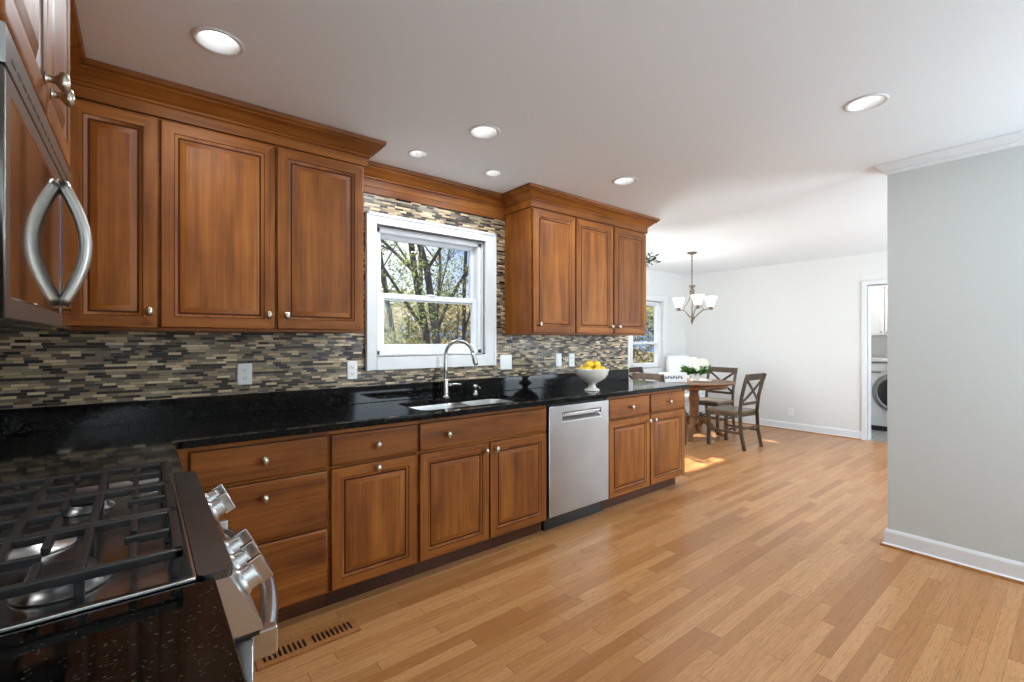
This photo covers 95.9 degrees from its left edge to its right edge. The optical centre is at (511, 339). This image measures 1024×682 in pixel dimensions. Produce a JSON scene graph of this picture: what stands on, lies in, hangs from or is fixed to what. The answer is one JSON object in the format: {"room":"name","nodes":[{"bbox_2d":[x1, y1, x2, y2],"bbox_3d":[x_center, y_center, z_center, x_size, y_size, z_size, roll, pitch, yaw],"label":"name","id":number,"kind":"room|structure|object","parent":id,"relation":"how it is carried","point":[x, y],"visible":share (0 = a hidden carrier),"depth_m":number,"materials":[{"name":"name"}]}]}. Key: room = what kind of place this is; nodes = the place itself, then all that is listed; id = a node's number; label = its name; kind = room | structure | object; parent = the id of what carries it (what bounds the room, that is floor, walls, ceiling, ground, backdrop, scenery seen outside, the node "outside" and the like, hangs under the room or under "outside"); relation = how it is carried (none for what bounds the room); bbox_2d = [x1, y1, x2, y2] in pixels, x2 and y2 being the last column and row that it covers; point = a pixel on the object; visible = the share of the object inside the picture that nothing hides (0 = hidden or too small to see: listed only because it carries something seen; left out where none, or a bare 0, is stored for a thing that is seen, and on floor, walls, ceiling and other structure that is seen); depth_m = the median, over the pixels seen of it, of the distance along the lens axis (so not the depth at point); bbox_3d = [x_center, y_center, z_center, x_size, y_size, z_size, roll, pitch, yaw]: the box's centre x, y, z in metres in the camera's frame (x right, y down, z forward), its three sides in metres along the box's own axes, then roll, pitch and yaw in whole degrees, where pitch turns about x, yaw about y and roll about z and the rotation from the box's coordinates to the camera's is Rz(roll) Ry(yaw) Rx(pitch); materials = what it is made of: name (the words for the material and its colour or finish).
{"room":"kitchen","nodes":[
{"label":"kitchen","id":0,"kind":"room"},
{"bbox_2d":[0,192,628,408],"bbox_3d":[-0.640,0.100,3.294,4.580,2.440,0.138,0,0,-39],"label":"wall","id":1,"kind":"structure","parent":0,"point":[57,367],"depth_m":2.51,"materials":[{"name":"tile"}]},
{"bbox_2d":[64,98,158,331],"bbox_3d":[-1.769,-0.539,2.057,0.302,1.002,0.378,0,0,-39],"label":"upper cabinet","id":2,"kind":"object","parent":1,"relation":"attached to","point":[114,167],"visible":0.88,"depth_m":1.95,"materials":[{"name":"brown wood"}]},
{"bbox_2d":[237,363,251,384],"bbox_3d":[-1.468,0.190,2.536,0.072,0.117,0.009,0,0,-39],"label":"wall outlet","id":3,"kind":"object","parent":1,"relation":"attached to","point":[244,370],"visible":1,"depth_m":2.53,"materials":[{"name":"white plastic"}]},
{"bbox_2d":[241,368,247,372],"bbox_3d":[-1.466,0.169,2.533,0.033,0.027,0.002,0,0,-39],"label":"socket","id":4,"kind":"object","parent":3,"relation":"attached to","point":[243,370],"depth_m":2.53,"materials":[{"name":"white plastic"}]},
{"bbox_2d":[241,375,247,379],"bbox_3d":[-1.466,0.211,2.533,0.033,0.027,0.002,0,0,-39],"label":"socket","id":5,"kind":"object","parent":3,"relation":"attached to","point":[243,377],"depth_m":2.53,"materials":[{"name":"white plastic"}]},
{"bbox_2d":[157,118,363,332],"bbox_3d":[-1.288,-0.539,2.442,0.928,1.002,0.378,0,0,-39],"label":"upper cabinet","id":6,"kind":"object","parent":1,"relation":"attached to","point":[255,236],"visible":0.97,"depth_m":2.27,"materials":[{"name":"brown wood"}]},
{"bbox_2d":[347,361,356,379],"bbox_3d":[-1.005,0.193,2.906,0.066,0.117,0.009,0,0,-39],"label":"wall outlet","id":7,"kind":"object","parent":1,"relation":"attached to","point":[351,365],"visible":1,"depth_m":2.90,"materials":[{"name":"white plastic"}]},
{"bbox_2d":[70,0,659,233],"bbox_3d":[-0.314,-1.052,2.902,1.600,0.133,4.372,0,0,29],"label":"crown molding","id":8,"kind":"structure","parent":1,"relation":"attached to","point":[92,80],"depth_m":2.35,"materials":[{"name":"brown wood"}]},
{"bbox_2d":[365,211,495,370],"bbox_3d":[-0.574,-0.310,3.323,1.030,1.020,0.169,0,0,-39],"label":"window","id":9,"kind":"structure","parent":1,"relation":"in","point":[379,355],"depth_m":3.27,"materials":[{"name":"white paint"}]},
{"bbox_2d":[364,185,504,220],"bbox_3d":[-0.547,-0.963,3.270,1.258,0.042,0.012,0,0,-39],"label":"board","id":10,"kind":"object","parent":1,"relation":"attached to","point":[367,189],"visible":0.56,"depth_m":3.24,"materials":[{"name":"brown wood"}]},
{"bbox_2d":[500,355,511,369],"bbox_3d":[-0.045,0.181,3.675,0.118,0.117,0.010,0,0,-39],"label":"light switch","id":11,"kind":"object","parent":1,"relation":"attached to","point":[505,360],"visible":1,"depth_m":3.67,"materials":[{"name":"white plastic"}]},
{"bbox_2d":[555,353,561,366],"bbox_3d":[0.410,0.180,4.039,0.072,0.117,0.010,0,0,-39],"label":"light switch","id":12,"kind":"object","parent":1,"relation":"attached to","point":[558,356],"visible":1,"depth_m":4.03,"materials":[{"name":"white plastic"}]},
{"bbox_2d":[569,353,574,366],"bbox_3d":[0.538,0.184,4.143,0.072,0.117,0.009,0,0,-39],"label":"wall outlet","id":13,"kind":"object","parent":1,"relation":"attached to","point":[571,355],"visible":1,"depth_m":4.14,"materials":[{"name":"white plastic"}]},
{"bbox_2d":[505,206,645,335],"bbox_3d":[0.609,-0.539,3.962,1.405,1.002,0.378,0,0,-39],"label":"upper cabinet","id":14,"kind":"object","parent":1,"relation":"attached to","point":[565,274],"visible":0.98,"depth_m":3.66,"materials":[{"name":"brown wood"}]},
{"bbox_2d":[75,0,1023,274],"bbox_3d":[2.477,-1.170,3.721,9.980,0.100,6.390,0,0,-39],"label":"ceiling","id":15,"kind":"structure","parent":0,"point":[734,129],"depth_m":2.03,"materials":[{"name":"paint"}]},
{"bbox_2d":[191,26,244,56],"bbox_3d":[-1.102,-1.151,1.736,0.170,0.077,0.170,0,0,-39],"label":"recessed light","id":16,"kind":"object","parent":15,"relation":"in","point":[228,45],"visible":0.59,"depth_m":1.77,"materials":[{"name":"white paint"}]},
{"bbox_2d":[408,149,427,157],"bbox_3d":[-0.565,-1.151,2.779,0.120,0.077,0.120,0,0,-39],"label":"recessed light","id":17,"kind":"object","parent":15,"relation":"in","point":[415,153],"visible":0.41,"depth_m":2.81,"materials":[{"name":"white paint"}]},
{"bbox_2d":[469,124,499,138],"bbox_3d":[-0.148,-1.151,2.488,0.170,0.077,0.170,0,0,-39],"label":"recessed light","id":18,"kind":"object","parent":15,"relation":"in","point":[483,131],"visible":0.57,"depth_m":2.53,"materials":[{"name":"white paint"}]},
{"bbox_2d":[484,169,501,176],"bbox_3d":[-0.126,-1.151,3.100,0.120,0.077,0.120,0,0,-39],"label":"recessed light","id":19,"kind":"object","parent":15,"relation":"in","point":[493,173],"visible":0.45,"depth_m":3.13,"materials":[{"name":"white paint"}]},
{"bbox_2d":[613,176,637,184],"bbox_3d":[0.796,-1.151,3.252,0.170,0.077,0.170,0,0,-39],"label":"recessed light","id":20,"kind":"object","parent":15,"relation":"in","point":[626,180],"visible":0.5,"depth_m":3.30,"materials":[{"name":"white paint"}]},
{"bbox_2d":[646,251,660,287],"bbox_3d":[1.421,-0.840,5.134,0.385,0.560,0.334,0,0,-23],"label":"hanging plant","id":21,"kind":"object","parent":15,"relation":"hanging from","point":[648,254],"visible":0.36,"depth_m":5.09,"materials":[{"name":"green plant"}]},
{"bbox_2d":[672,252,716,323],"bbox_3d":[2.304,-0.655,5.969,0.500,0.930,0.559,0,0,-39],"label":"chandelier","id":22,"kind":"object","parent":15,"relation":"hanging from","point":[697,299],"visible":1,"depth_m":5.92,"materials":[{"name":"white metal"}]},
{"bbox_2d":[844,93,888,111],"bbox_3d":[1.674,-1.151,2.181,0.170,0.077,0.170,0,0,-39],"label":"recessed light","id":23,"kind":"object","parent":15,"relation":"in","point":[870,101],"visible":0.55,"depth_m":2.22,"materials":[{"name":"white paint"}]},
{"bbox_2d":[254,419,1023,681],"bbox_3d":[2.484,1.350,3.713,9.980,0.060,6.370,0,0,-39],"label":"floor","id":24,"kind":"structure","parent":0,"point":[767,563],"depth_m":2.33,"materials":[{"name":"brown wood"}]},
{"bbox_2d":[0,462,277,681],"bbox_3d":[-0.949,0.837,0.933,0.822,0.964,0.764,0,0,-39],"label":"gas range","id":25,"kind":"object","parent":24,"relation":"on","point":[66,551],"visible":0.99,"depth_m":0.88,"materials":[{"name":"metal"}]},
{"bbox_2d":[0,474,196,634],"bbox_3d":[-1.020,0.409,0.876,0.640,0.018,0.764,0,0,-39],"label":"cooktop","id":26,"kind":"object","parent":25,"relation":"in","point":[19,613],"depth_m":0.84,"materials":[{"name":"metal"}]},
{"bbox_2d":[177,431,327,622],"bbox_3d":[-1.294,0.878,2.263,0.600,0.882,0.645,0,0,-39],"label":"base cabinet","id":27,"kind":"object","parent":24,"relation":"on","point":[277,487],"visible":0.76,"depth_m":2.11,"materials":[{"name":"brown wood"}]},
{"bbox_2d":[254,616,360,670],"bbox_3d":[-0.884,1.315,2.008,0.416,0.010,0.120,0,0,-39],"label":"floor vent","id":28,"kind":"object","parent":24,"relation":"in","point":[296,646],"visible":0.9,"depth_m":2.01,"materials":[{"name":"brown wood"}]},
{"bbox_2d":[325,421,416,606],"bbox_3d":[-0.874,0.878,2.599,0.474,0.882,0.646,0,0,-39],"label":"base cabinet","id":29,"kind":"object","parent":24,"relation":"on","point":[372,470],"visible":0.81,"depth_m":2.36,"materials":[{"name":"brown wood"}]},
{"bbox_2d":[413,405,545,575],"bbox_3d":[-0.312,0.878,3.049,0.964,0.882,0.646,0,0,-39],"label":"base cabinet","id":30,"kind":"object","parent":24,"relation":"on","point":[481,477],"visible":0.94,"depth_m":2.79,"materials":[{"name":"brown wood"}]},
{"bbox_2d":[541,398,608,530],"bbox_3d":[0.309,0.886,3.556,0.622,0.868,0.596,0,0,-39],"label":"dishwasher","id":31,"kind":"object","parent":24,"relation":"on","point":[577,432],"visible":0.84,"depth_m":3.30,"materials":[{"name":"silver metal"}]},
{"bbox_2d":[629,367,644,380],"bbox_3d":[1.953,0.866,6.627,0.446,0.912,0.541,0,0,-42],"label":"dining chair","id":32,"kind":"object","parent":24,"relation":"on","point":[631,369],"visible":0.06,"depth_m":6.83,"materials":[{"name":"brown wood"}]},
{"bbox_2d":[603,388,684,508],"bbox_3d":[0.980,0.878,4.085,1.067,0.882,0.646,0,0,-39],"label":"base cabinet","id":33,"kind":"object","parent":24,"relation":"on","point":[647,430],"visible":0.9,"depth_m":3.82,"materials":[{"name":"brown wood"}]},
{"bbox_2d":[0,369,689,493],"bbox_3d":[-0.153,0.367,2.830,4.460,0.138,1.194,0,0,-39],"label":"countertop","id":34,"kind":"structure","parent":33,"relation":"on","point":[48,441],"depth_m":2.24,"materials":[{"name":"black stone"}]},
{"bbox_2d":[441,339,477,397],"bbox_3d":[-0.360,0.202,3.233,0.267,0.407,0.108,0,0,9],"label":"faucet","id":35,"kind":"object","parent":34,"relation":"on","point":[445,391],"visible":1,"depth_m":3.21,"materials":[{"name":"metal"}]},
{"bbox_2d":[410,399,510,409],"bbox_3d":[-0.310,0.521,3.026,0.840,0.170,0.420,0,0,-39],"label":"sink","id":36,"kind":"object","parent":34,"relation":"in","point":[484,401],"visible":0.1,"depth_m":3.16,"materials":[{"name":"metal"}]},
{"bbox_2d":[472,384,480,394],"bbox_3d":[-0.259,0.367,3.370,0.048,0.078,0.085,0,0,-39],"label":"soap dispenser","id":37,"kind":"object","parent":34,"relation":"on","point":[475,386],"visible":1,"depth_m":3.37,"materials":[{"name":"metal"}]},
{"bbox_2d":[575,368,608,390],"bbox_3d":[0.637,0.318,3.675,0.272,0.176,0.272,0,0,-39],"label":"fruit bowl","id":38,"kind":"object","parent":34,"relation":"on","point":[590,376],"visible":0.93,"depth_m":3.59,"materials":[{"name":"ceramic"}]},
{"bbox_3d":[0.639,0.246,3.677,0.081,0.062,0.063,0,0,-39],"label":"lemon","id":39,"kind":"object","parent":38,"relation":"in","visible":0},
{"bbox_2d":[585,361,593,367],"bbox_3d":[0.609,0.201,3.650,0.067,0.062,0.068,0,0,1],"label":"lemon","id":40,"kind":"object","parent":39,"relation":"on","point":[588,363],"visible":0.97,"depth_m":3.62,"materials":[{"name":"yellow food"}]},
{"bbox_2d":[593,361,600,367],"bbox_3d":[0.673,0.201,3.664,0.075,0.062,0.065,0,0,-39],"label":"lemon","id":41,"kind":"object","parent":39,"relation":"on","point":[596,363],"visible":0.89,"depth_m":3.64,"materials":[{"name":"yellow food"}]},
{"bbox_2d":[631,372,686,444],"bbox_3d":[1.838,0.866,5.765,0.541,0.912,0.446,0,0,-39],"label":"dining chair","id":42,"kind":"object","parent":24,"relation":"on","point":[635,376],"visible":0.14,"depth_m":5.62,"materials":[{"name":"brown wood"}]},
{"bbox_2d":[666,355,704,424],"bbox_3d":[2.726,0.790,7.302,0.490,1.060,0.530,0,0,-7],"label":"upholstered chair","id":43,"kind":"object","parent":24,"relation":"on","point":[673,362],"visible":0.31,"depth_m":7.45,"materials":[{"name":"white fabric"}]},
{"bbox_2d":[655,378,735,441],"bbox_3d":[2.499,0.945,6.333,1.040,0.750,1.040,0,0,28],"label":"dining table","id":44,"kind":"object","parent":24,"relation":"on","point":[694,420],"visible":0.68,"depth_m":6.19,"materials":[{"name":"brown wood"}]},
{"bbox_2d":[659,372,686,381],"bbox_3d":[2.165,0.507,6.203,0.340,0.125,0.107,0,0,-4],"label":"planter box","id":45,"kind":"object","parent":44,"relation":"on","point":[669,376],"visible":0.84,"depth_m":6.16,"materials":[{"name":"white paint"}]},
{"bbox_2d":[691,379,711,381],"bbox_3d":[2.590,0.558,6.316,0.270,0.022,0.270,0,0,-39],"label":"tray","id":46,"kind":"object","parent":44,"relation":"on","point":[700,380],"visible":0.91,"depth_m":6.21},
{"bbox_2d":[680,357,711,379],"bbox_3d":[2.502,0.399,6.317,0.408,0.317,0.421,0,0,-25],"label":"flower vase","id":47,"kind":"object","parent":46,"relation":"on","point":[696,367],"visible":1,"depth_m":6.25,"materials":[{"name":"ceramic"}]},
{"bbox_2d":[689,367,737,434],"bbox_3d":[2.917,0.866,6.692,0.541,0.912,0.446,0,0,-36],"label":"dining chair","id":48,"kind":"object","parent":24,"relation":"on","point":[707,401],"visible":0.58,"depth_m":6.65,"materials":[{"name":"brown wood"}]},
{"bbox_2d":[707,373,766,450],"bbox_3d":[2.781,0.866,5.738,0.446,0.912,0.541,0,0,-36],"label":"dining chair","id":49,"kind":"object","parent":24,"relation":"on","point":[727,411],"visible":1,"depth_m":5.66,"materials":[{"name":"brown wood"}]},
{"bbox_2d":[871,362,886,430],"bbox_3d":[5.667,0.827,6.699,0.718,0.984,0.680,0,0,-39],"label":"washing machine","id":50,"kind":"object","parent":24,"relation":"on","point":[878,369],"visible":0.29,"depth_m":6.66,"materials":[{"name":"white metal"}]},
{"bbox_3d":[-0.527,0.879,0.282,0.666,0.882,0.750,0,0,-39],"label":"base cabinet","id":51,"kind":"object","parent":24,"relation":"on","visible":0},
{"bbox_2d":[0,578,246,681],"bbox_3d":[-0.534,0.421,0.281,0.678,0.030,0.766,0,0,-39],"label":"countertop","id":52,"kind":"structure","parent":51,"relation":"on","point":[180,634],"depth_m":0.61,"materials":[{"name":"black stone"}]},
{"bbox_2d":[629,269,684,380],"bbox_3d":[1.594,0.100,6.998,3.800,2.440,0.130,0,0,-39],"label":"wall","id":53,"kind":"structure","parent":0,"point":[672,285],"depth_m":7.82,"materials":[{"name":"white paint"}]},
{"bbox_2d":[629,294,668,374],"bbox_3d":[2.147,-0.090,7.420,1.050,1.260,0.164,0,0,-39],"label":"window","id":54,"kind":"structure","parent":53,"relation":"in","point":[661,308],"depth_m":7.62,"materials":[{"name":"white paint"}]},
{"bbox_2d":[685,252,886,430],"bbox_3d":[4.975,0.100,5.722,0.120,2.440,6.090,0,0,-39],"label":"wall","id":55,"kind":"structure","parent":0,"point":[798,324],"depth_m":6.75,"materials":[{"name":"white paint"}]},
{"bbox_2d":[688,411,860,439],"bbox_3d":[3.803,1.266,7.061,0.034,0.108,2.534,0,0,-39],"label":"baseboard","id":56,"kind":"structure","parent":55,"relation":"attached to","point":[837,432],"depth_m":6.62,"materials":[{"name":"white paint"}]},
{"bbox_2d":[788,408,792,415],"bbox_3d":[4.071,1.060,6.747,0.009,0.117,0.072,0,0,-39],"label":"wall outlet","id":57,"kind":"object","parent":55,"relation":"attached to","point":[790,410],"visible":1,"depth_m":6.75,"materials":[{"name":"white plastic"}]},
{"bbox_2d":[861,279,886,440],"bbox_3d":[4.951,0.275,5.738,0.138,2.090,0.965,0,0,-39],"label":"trim","id":58,"kind":"structure","parent":55,"relation":"attached to","point":[866,286],"depth_m":6.04,"materials":[{"name":"white paint"}]},
{"bbox_2d":[871,336,886,356],"bbox_3d":[5.631,0.100,6.382,1.730,2.440,2.500,0,0,-39],"label":"wall","id":59,"kind":"structure","parent":0,"point":[878,343],"depth_m":7.30,"materials":[{"name":"white paint"}]},
{"bbox_2d":[871,286,886,335],"bbox_3d":[5.809,-0.545,6.922,0.457,0.970,0.800,0,0,-39],"label":"laundry cabinet","id":60,"kind":"object","parent":59,"relation":"attached to","point":[878,293],"visible":0.3,"depth_m":6.97,"materials":[{"name":"white paint"}]},
{"bbox_2d":[871,357,886,361],"bbox_3d":[5.841,0.300,6.576,0.840,0.040,2.140,0,0,-39],"label":"countertop","id":61,"kind":"structure","parent":59,"relation":"attached to","point":[873,359],"depth_m":6.67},
{"bbox_2d":[887,145,1023,562],"bbox_3d":[3.235,0.100,2.024,0.120,2.440,2.495,0,0,-39],"label":"wall","id":62,"kind":"structure","parent":0,"point":[955,229],"depth_m":2.70,"materials":[{"name":"paint"}]},
{"bbox_2d":[874,130,1023,175],"bbox_3d":[3.214,-1.086,2.050,0.229,0.066,2.540,0,0,-39],"label":"trim","id":63,"kind":"structure","parent":62,"relation":"attached to","point":[1015,139],"depth_m":2.69,"materials":[{"name":"white paint"}]},
{"bbox_2d":[879,528,1023,584],"bbox_3d":[3.221,1.266,2.042,0.188,0.108,2.519,0,0,-39],"label":"baseboard","id":64,"kind":"structure","parent":62,"relation":"attached to","point":[991,565],"depth_m":2.70,"materials":[{"name":"white paint"}]},
{"bbox_3d":[-0.846,0.100,0.008,0.150,2.440,4.750,0,0,-39],"label":"wall","id":65,"kind":"structure","parent":0,"visible":0},
{"bbox_2d":[0,0,74,166],"bbox_3d":[-1.092,-0.744,0.817,0.458,0.592,0.765,0,0,-39],"label":"upper cabinet","id":66,"kind":"object","parent":65,"relation":"attached to","point":[39,30],"visible":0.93,"depth_m":0.92,"materials":[{"name":"brown wood"}]},
{"bbox_2d":[0,20,92,331],"bbox_3d":[-1.084,-0.229,0.823,0.478,0.426,0.764,0,0,-39],"label":"microwave","id":67,"kind":"object","parent":66,"relation":"attached to","point":[38,200],"visible":1,"depth_m":0.81,"materials":[{"name":"metal"}]},
{"label":"outside","id":68,"kind":"structure","parent":0,"visible":0},
{"bbox_2d":[407,340,653,362],"bbox_3d":[-12.891,0.976,34.404,60.000,2.385,60.000,0,0,-39],"label":"ground","id":69,"kind":"structure","parent":68,"point":[639,352],"depth_m":40.78,"materials":[{"name":"green plant"}]},
{"bbox_2d":[381,239,417,342],"bbox_3d":[-4.850,-4.666,12.694,6.022,13.157,10.050,0,0,-29],"label":"tree","id":70,"kind":"object","parent":69,"relation":"on","point":[387,302],"visible":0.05,"depth_m":12.64,"materials":[{"name":"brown plant"}]},
{"bbox_2d":[384,327,425,343],"bbox_3d":[-2.438,0.885,9.610,2.195,2.308,1.624,0,0,-39],"label":"shrub","id":71,"kind":"object","parent":69,"relation":"on","point":[386,340],"visible":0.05,"depth_m":9.55,"materials":[{"name":"green plant"}]},
{"bbox_2d":[381,239,429,343],"bbox_3d":[-5.429,-6.142,15.600,6.860,15.831,7.549,0,0,-18],"label":"tree","id":72,"kind":"object","parent":69,"relation":"on","point":[411,249],"visible":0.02,"depth_m":14.85,"materials":[{"name":"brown plant"}]},
{"bbox_2d":[394,241,422,343],"bbox_3d":[-4.258,-6.588,23.706,9.364,16.523,8.764,0,0,-39],"label":"tree","id":73,"kind":"object","parent":69,"relation":"on","point":[421,277],"visible":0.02,"depth_m":22.33,"materials":[{"name":"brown plant"}]},
{"bbox_2d":[381,242,470,343],"bbox_3d":[-2.597,-0.353,11.608,3.747,4.715,2.417,0,0,-22],"label":"tree","id":74,"kind":"object","parent":69,"relation":"on","point":[408,323],"visible":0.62,"depth_m":11.44,"materials":[{"name":"green plant"}]},
{"bbox_2d":[381,289,470,343],"bbox_3d":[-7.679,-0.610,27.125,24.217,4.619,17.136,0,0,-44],"label":"shrub","id":75,"kind":"object","parent":69,"relation":"on","point":[402,290],"visible":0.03,"depth_m":22.13,"materials":[{"name":"green plant"}]},
{"bbox_2d":[385,243,468,343],"bbox_3d":[-1.984,-0.825,13.712,2.968,5.373,3.566,0,0,-39],"label":"tree","id":76,"kind":"object","parent":69,"relation":"on","point":[416,253],"visible":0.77,"depth_m":13.86,"materials":[{"name":"green plant"}]},
{"bbox_2d":[384,302,470,343],"bbox_3d":[-3.407,0.019,19.065,5.473,3.420,3.900,0,0,-39],"label":"shrub","id":77,"kind":"object","parent":69,"relation":"on","point":[400,315],"visible":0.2,"depth_m":18.32,"materials":[{"name":"green plant"}]},
{"bbox_2d":[398,246,468,331],"bbox_3d":[-2.790,-1.599,17.848,3.189,6.618,3.628,0,0,-21],"label":"tree","id":78,"kind":"object","parent":69,"relation":"on","point":[449,274],"visible":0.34,"depth_m":17.61,"materials":[{"name":"green plant"}]},
{"bbox_2d":[410,304,470,343],"bbox_3d":[-2.332,0.037,20.560,4.562,3.426,3.337,0,0,-45],"label":"shrub","id":79,"kind":"object","parent":69,"relation":"on","point":[468,308],"visible":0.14,"depth_m":19.62,"materials":[{"name":"green plant"}]},
{"bbox_2d":[417,244,468,343],"bbox_3d":[-3.686,-4.942,14.903,11.147,13.531,6.038,0,0,14],"label":"tree","id":80,"kind":"object","parent":69,"relation":"on","point":[423,256],"visible":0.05,"depth_m":14.23,"materials":[{"name":"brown plant"}]},
{"bbox_2d":[459,251,470,343],"bbox_3d":[-1.350,-5.220,16.774,6.062,13.895,8.600,0,0,-39],"label":"tree","id":81,"kind":"object","parent":69,"relation":"on","point":[464,322],"visible":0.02,"depth_m":17.18,"materials":[{"name":"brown plant"}]},
{"bbox_2d":[633,306,653,363],"bbox_3d":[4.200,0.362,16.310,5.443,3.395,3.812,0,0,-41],"label":"shrub","id":82,"kind":"object","parent":69,"relation":"on","point":[651,310],"visible":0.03,"depth_m":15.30,"materials":[{"name":"green plant"}]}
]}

